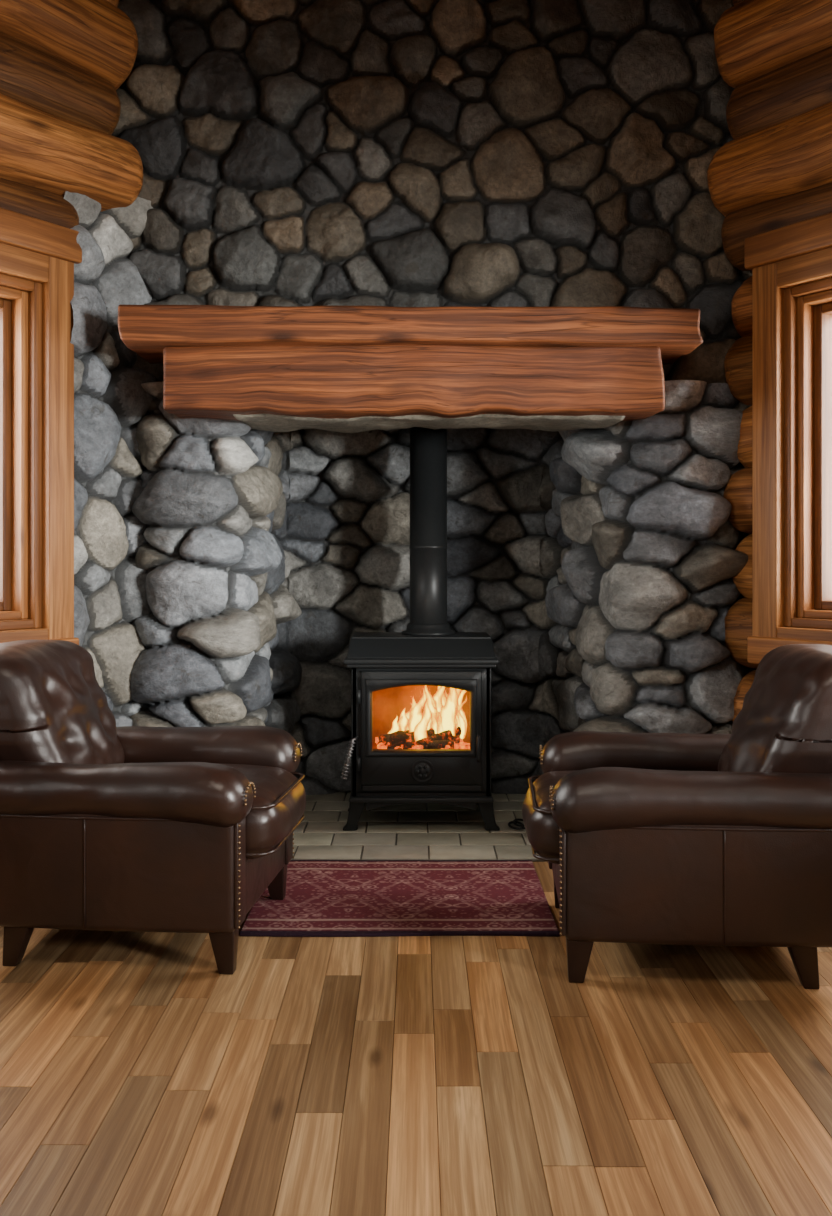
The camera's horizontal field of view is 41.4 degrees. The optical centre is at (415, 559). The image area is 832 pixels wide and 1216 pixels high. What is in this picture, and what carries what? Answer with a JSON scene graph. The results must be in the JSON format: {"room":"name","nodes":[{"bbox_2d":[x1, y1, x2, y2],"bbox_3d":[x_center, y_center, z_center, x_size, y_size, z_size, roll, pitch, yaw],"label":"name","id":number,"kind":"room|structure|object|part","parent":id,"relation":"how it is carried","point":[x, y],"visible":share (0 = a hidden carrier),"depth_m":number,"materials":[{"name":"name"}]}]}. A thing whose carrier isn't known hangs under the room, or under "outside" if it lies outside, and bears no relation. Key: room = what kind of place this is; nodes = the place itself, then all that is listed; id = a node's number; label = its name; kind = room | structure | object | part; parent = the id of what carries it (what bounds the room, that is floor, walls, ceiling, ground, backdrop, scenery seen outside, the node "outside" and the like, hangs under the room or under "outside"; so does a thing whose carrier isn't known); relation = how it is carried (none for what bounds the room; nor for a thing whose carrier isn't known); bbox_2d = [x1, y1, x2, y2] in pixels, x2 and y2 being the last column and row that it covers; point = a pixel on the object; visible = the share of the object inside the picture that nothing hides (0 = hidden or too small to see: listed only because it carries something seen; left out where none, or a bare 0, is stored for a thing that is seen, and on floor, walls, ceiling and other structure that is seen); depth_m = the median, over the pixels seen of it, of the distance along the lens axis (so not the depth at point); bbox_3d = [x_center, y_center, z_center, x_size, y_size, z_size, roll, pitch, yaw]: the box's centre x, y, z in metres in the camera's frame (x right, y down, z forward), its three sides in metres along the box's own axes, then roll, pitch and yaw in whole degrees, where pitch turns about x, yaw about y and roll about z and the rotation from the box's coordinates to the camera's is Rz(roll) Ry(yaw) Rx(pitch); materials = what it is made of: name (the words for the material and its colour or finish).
{"room":"cabin living room","nodes":[
{"label":"cabin living room","id":0,"kind":"room"},
{"bbox_2d":[0,0,142,228],"bbox_3d":[-1.760,-0.746,3.744,0.407,4.001,1.903,0,0,34],"label":"logs","id":1,"kind":"object","parent":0,"point":[63,63],"visible":0.61,"depth_m":4.13,"materials":[{"name":"brown wood"}]},
{"bbox_2d":[0,862,831,1215],"bbox_3d":[0.000,1.202,1.056,5.600,0.105,8.888,0,0,0],"label":"floor","id":2,"kind":"structure","parent":0,"point":[390,1075],"depth_m":2.44,"materials":[{"name":"brown wood"}]},
{"bbox_2d":[63,191,156,726],"bbox_3d":[-1.170,-0.160,4.422,0.134,2.620,0.577,0,0,32],"label":"stone wall","id":3,"kind":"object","parent":2,"relation":"on","point":[110,399],"visible":0.44,"depth_m":4.37,"materials":[{"name":"grey stone"}]},
{"bbox_2d":[0,640,305,974],"bbox_3d":[-0.887,0.705,3.425,1.056,0.890,0.853,0,0,6],"label":"leather armchair","id":4,"kind":"object","parent":2,"relation":"on","point":[104,826],"visible":1,"depth_m":3.05,"materials":[{"name":"brown leather"}]},
{"bbox_3d":[-1.126,1.083,3.125,0.087,0.135,0.065,0,0,6],"label":"leg","id":5,"kind":"part","parent":4,"relation":"part of","materials":[{"name":"brown wood"}]},
{"bbox_2d":[0,640,123,764],"bbox_3d":[-1.155,0.485,3.449,0.375,0.450,0.610,0,0,5],"label":"cushion","id":6,"kind":"object","parent":4,"relation":"on","point":[54,709],"depth_m":3.30,"materials":[{"name":"brown leather"}]},
{"bbox_3d":[-0.916,0.850,3.099,0.849,0.360,0.112,0,0,5],"label":"arm panel","id":7,"kind":"part","parent":4,"relation":"part of","materials":[{"name":"brown leather"}]},
{"bbox_3d":[-0.881,0.652,3.093,0.850,0.169,0.192,0,0,5],"label":"rolled arm","id":8,"kind":"part","parent":4,"relation":"part of","materials":[{"name":"brown leather"}]},
{"bbox_3d":[-0.818,0.651,3.749,0.850,0.174,0.195,0,0,5],"label":"rolled arm","id":9,"kind":"part","parent":4,"relation":"part of","materials":[{"name":"brown leather"}]},
{"bbox_3d":[-0.537,1.083,3.068,0.076,0.135,0.065,0,0,5],"label":"leg","id":10,"kind":"part","parent":4,"relation":"part of","materials":[{"name":"brown wood"}]},
{"bbox_3d":[-0.491,0.855,3.063,0.014,0.320,0.085,0,0,5],"label":"trim","id":11,"kind":"part","parent":4,"relation":"part of","materials":[{"name":"gold metal"}]},
{"bbox_3d":[-0.472,0.815,3.052,0.032,0.398,0.111,0,0,5],"label":"nailhead trim","id":12,"kind":"part","parent":4,"relation":"part of","materials":[{"name":"gold metal"}]},
{"bbox_2d":[215,763,305,858],"bbox_3d":[-0.730,0.757,3.408,0.741,0.221,0.520,0,0,5],"label":"seat cushion","id":13,"kind":"object","parent":4,"relation":"on","point":[279,803],"depth_m":3.26,"materials":[{"name":"brown leather"}]},
{"bbox_3d":[-0.847,0.935,3.420,0.774,0.190,0.620,0,0,5],"label":"seat","id":14,"kind":"part","parent":4,"relation":"part of","materials":[{"name":"brown leather"}]},
{"bbox_3d":[-0.475,1.083,3.705,0.076,0.135,0.065,0,0,6],"label":"leg","id":15,"kind":"part","parent":4,"relation":"part of","materials":[{"name":"brown wood"}]},
{"bbox_3d":[-0.429,0.855,3.702,0.014,0.320,0.085,0,0,5],"label":"trim","id":16,"kind":"part","parent":4,"relation":"part of","materials":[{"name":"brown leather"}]},
{"bbox_3d":[-0.409,0.815,3.709,0.032,0.398,0.111,0,0,6],"label":"nailhead trim","id":17,"kind":"part","parent":4,"relation":"part of","materials":[{"name":"gold metal"}]},
{"bbox_2d":[239,860,559,936],"bbox_3d":[-0.050,1.144,3.765,0.980,0.013,0.826,0,0,0],"label":"woven rug","id":18,"kind":"object","parent":2,"relation":"on","point":[323,898],"visible":0.94,"depth_m":3.66,"materials":[{"name":"red fabric"}]},
{"bbox_2d":[291,792,546,861],"bbox_3d":[0.040,1.143,4.888,1.560,0.013,1.396,0,0,0],"label":"hearth","id":19,"kind":"object","parent":2,"relation":"on","point":[414,831],"visible":0.51,"depth_m":4.59,"materials":[{"name":"tile"}]},
{"bbox_2d":[341,427,499,830],"bbox_3d":[0.020,0.193,4.796,0.665,1.886,0.508,0,0,0],"label":"wood stove","id":20,"kind":"object","parent":19,"relation":"on","point":[421,693],"visible":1,"depth_m":4.65,"materials":[{"name":"black metal"}]},
{"bbox_3d":[-0.275,0.821,4.576,0.090,0.174,0.029,0,0,-39],"label":"coil handle","id":21,"kind":"part","parent":20,"relation":"part of","materials":[{"name":"metal"}]},
{"bbox_2d":[508,818,524,829],"bbox_3d":[0.448,1.124,4.697,0.114,0.020,0.186,0,0,0],"label":"power cord","id":22,"kind":"object","parent":19,"relation":"on","point":[520,825],"visible":0.58,"depth_m":4.66,"materials":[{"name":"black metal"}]},
{"bbox_2d":[130,380,748,794],"bbox_3d":[0.107,-0.850,4.830,2.770,4.000,1.240,0,0,0],"label":"stone fireplace","id":23,"kind":"object","parent":2,"relation":"on","point":[597,557],"visible":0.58,"depth_m":4.58,"materials":[{"name":"grey stone"}]},
{"bbox_2d":[118,305,702,420],"bbox_3d":[-0.019,-0.745,4.301,2.171,0.409,0.529,0,0,0],"label":"fireplace mantel","id":24,"kind":"object","parent":23,"relation":"attached to","point":[220,362],"visible":0.88,"depth_m":4.12,"materials":[{"name":"brown wood"}]},
{"bbox_2d":[112,0,751,416],"bbox_3d":[0.035,-1.660,4.476,2.830,2.180,0.119,0,0,0],"label":"stonework","id":25,"kind":"object","parent":23,"relation":"attached to","point":[293,153],"visible":0.6,"depth_m":4.50,"materials":[{"name":"stone"}]},
{"bbox_2d":[522,644,831,988],"bbox_3d":[0.851,0.705,3.297,1.058,0.890,0.857,0,0,4],"label":"leather armchair","id":26,"kind":"object","parent":2,"relation":"on","point":[645,838],"visible":1,"depth_m":2.93,"materials":[{"name":"brown leather"}]},
{"bbox_3d":[0.428,0.815,3.658,0.032,0.398,0.111,0,0,4],"label":"nailhead trim","id":27,"kind":"part","parent":26,"relation":"part of","materials":[{"name":"gold metal"}]},
{"bbox_3d":[0.382,0.815,2.999,0.032,0.398,0.111,0,0,4],"label":"nailhead trim","id":28,"kind":"part","parent":26,"relation":"part of","materials":[{"name":"gold metal"}]},
{"bbox_3d":[0.812,0.935,3.300,0.774,0.190,0.620,0,0,4],"label":"seat","id":29,"kind":"part","parent":26,"relation":"part of","materials":[{"name":"brown leather"}]},
{"bbox_3d":[0.493,1.083,3.643,0.076,0.135,0.065,0,0,4],"label":"leg","id":30,"kind":"part","parent":26,"relation":"part of","materials":[{"name":"brown wood"}]},
{"bbox_3d":[0.402,0.855,3.007,0.014,0.320,0.085,0,0,4],"label":"trim","id":31,"kind":"part","parent":26,"relation":"part of","materials":[{"name":"gold metal"}]},
{"bbox_3d":[0.448,1.083,3.005,0.076,0.135,0.065,0,0,4],"label":"leg","id":32,"kind":"part","parent":26,"relation":"part of","materials":[{"name":"brown wood"}]},
{"bbox_2d":[522,770,677,863],"bbox_3d":[0.694,0.756,3.308,0.743,0.224,0.520,0,0,4],"label":"seat cushion","id":33,"kind":"object","parent":26,"relation":"on","point":[543,833],"depth_m":3.12,"materials":[{"name":"brown leather"}]},
{"bbox_3d":[0.838,0.653,3.631,0.850,0.168,0.193,0,0,4],"label":"rolled arm","id":34,"kind":"part","parent":26,"relation":"part of","materials":[{"name":"brown leather"}]},
{"bbox_3d":[0.792,0.652,2.969,0.850,0.172,0.193,0,0,4],"label":"rolled arm","id":35,"kind":"part","parent":26,"relation":"part of","materials":[{"name":"brown leather"}]},
{"bbox_3d":[0.827,0.850,2.972,0.849,0.360,0.112,0,0,4],"label":"arm panel","id":36,"kind":"part","parent":26,"relation":"part of","materials":[{"name":"brown leather"}]},
{"bbox_2d":[718,644,831,773],"bbox_3d":[1.117,0.485,3.279,0.384,0.450,0.610,0,0,4],"label":"cushion","id":37,"kind":"object","parent":26,"relation":"on","point":[783,725],"depth_m":3.09,"materials":[{"name":"brown leather"}]},
{"bbox_3d":[1.038,1.083,2.964,0.087,0.135,0.065,0,0,4],"label":"leg","id":38,"kind":"part","parent":26,"relation":"part of","materials":[{"name":"brown wood"}]},
{"bbox_3d":[-1.903,-0.800,3.840,1.224,3.900,1.775,0,0,0],"label":"boards","id":39,"kind":"object","parent":2,"relation":"on","visible":0},
{"bbox_2d":[0,208,81,644],"bbox_3d":[-1.749,-0.425,3.746,0.300,1.650,1.277,0,0,34],"label":"frame","id":40,"kind":"object","parent":39,"relation":"attached to","point":[38,257],"visible":0.83,"depth_m":4.10,"materials":[{"name":"brown wood"}]},
{"bbox_2d":[740,534,755,671],"bbox_3d":[1.963,-0.800,3.840,0.060,3.900,2.103,0,0,-34],"label":"boards","id":41,"kind":"object","parent":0,"point":[742,596],"visible":0.02,"depth_m":4.62,"materials":[{"name":"brown wood"}]},
{"bbox_2d":[744,213,831,663],"bbox_3d":[1.781,-0.425,3.787,0.300,1.650,1.377,0,0,-34],"label":"frame","id":42,"kind":"object","parent":41,"relation":"attached to","point":[790,265],"visible":0.91,"depth_m":4.18,"materials":[{"name":"brown wood"}]},
{"bbox_2d":[707,0,831,721],"bbox_3d":[1.826,-0.750,3.736,0.409,4.005,1.882,0,0,-34],"label":"logs","id":43,"kind":"object","parent":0,"point":[775,172],"visible":0.52,"depth_m":4.23,"materials":[{"name":"brown wood"}]}
]}

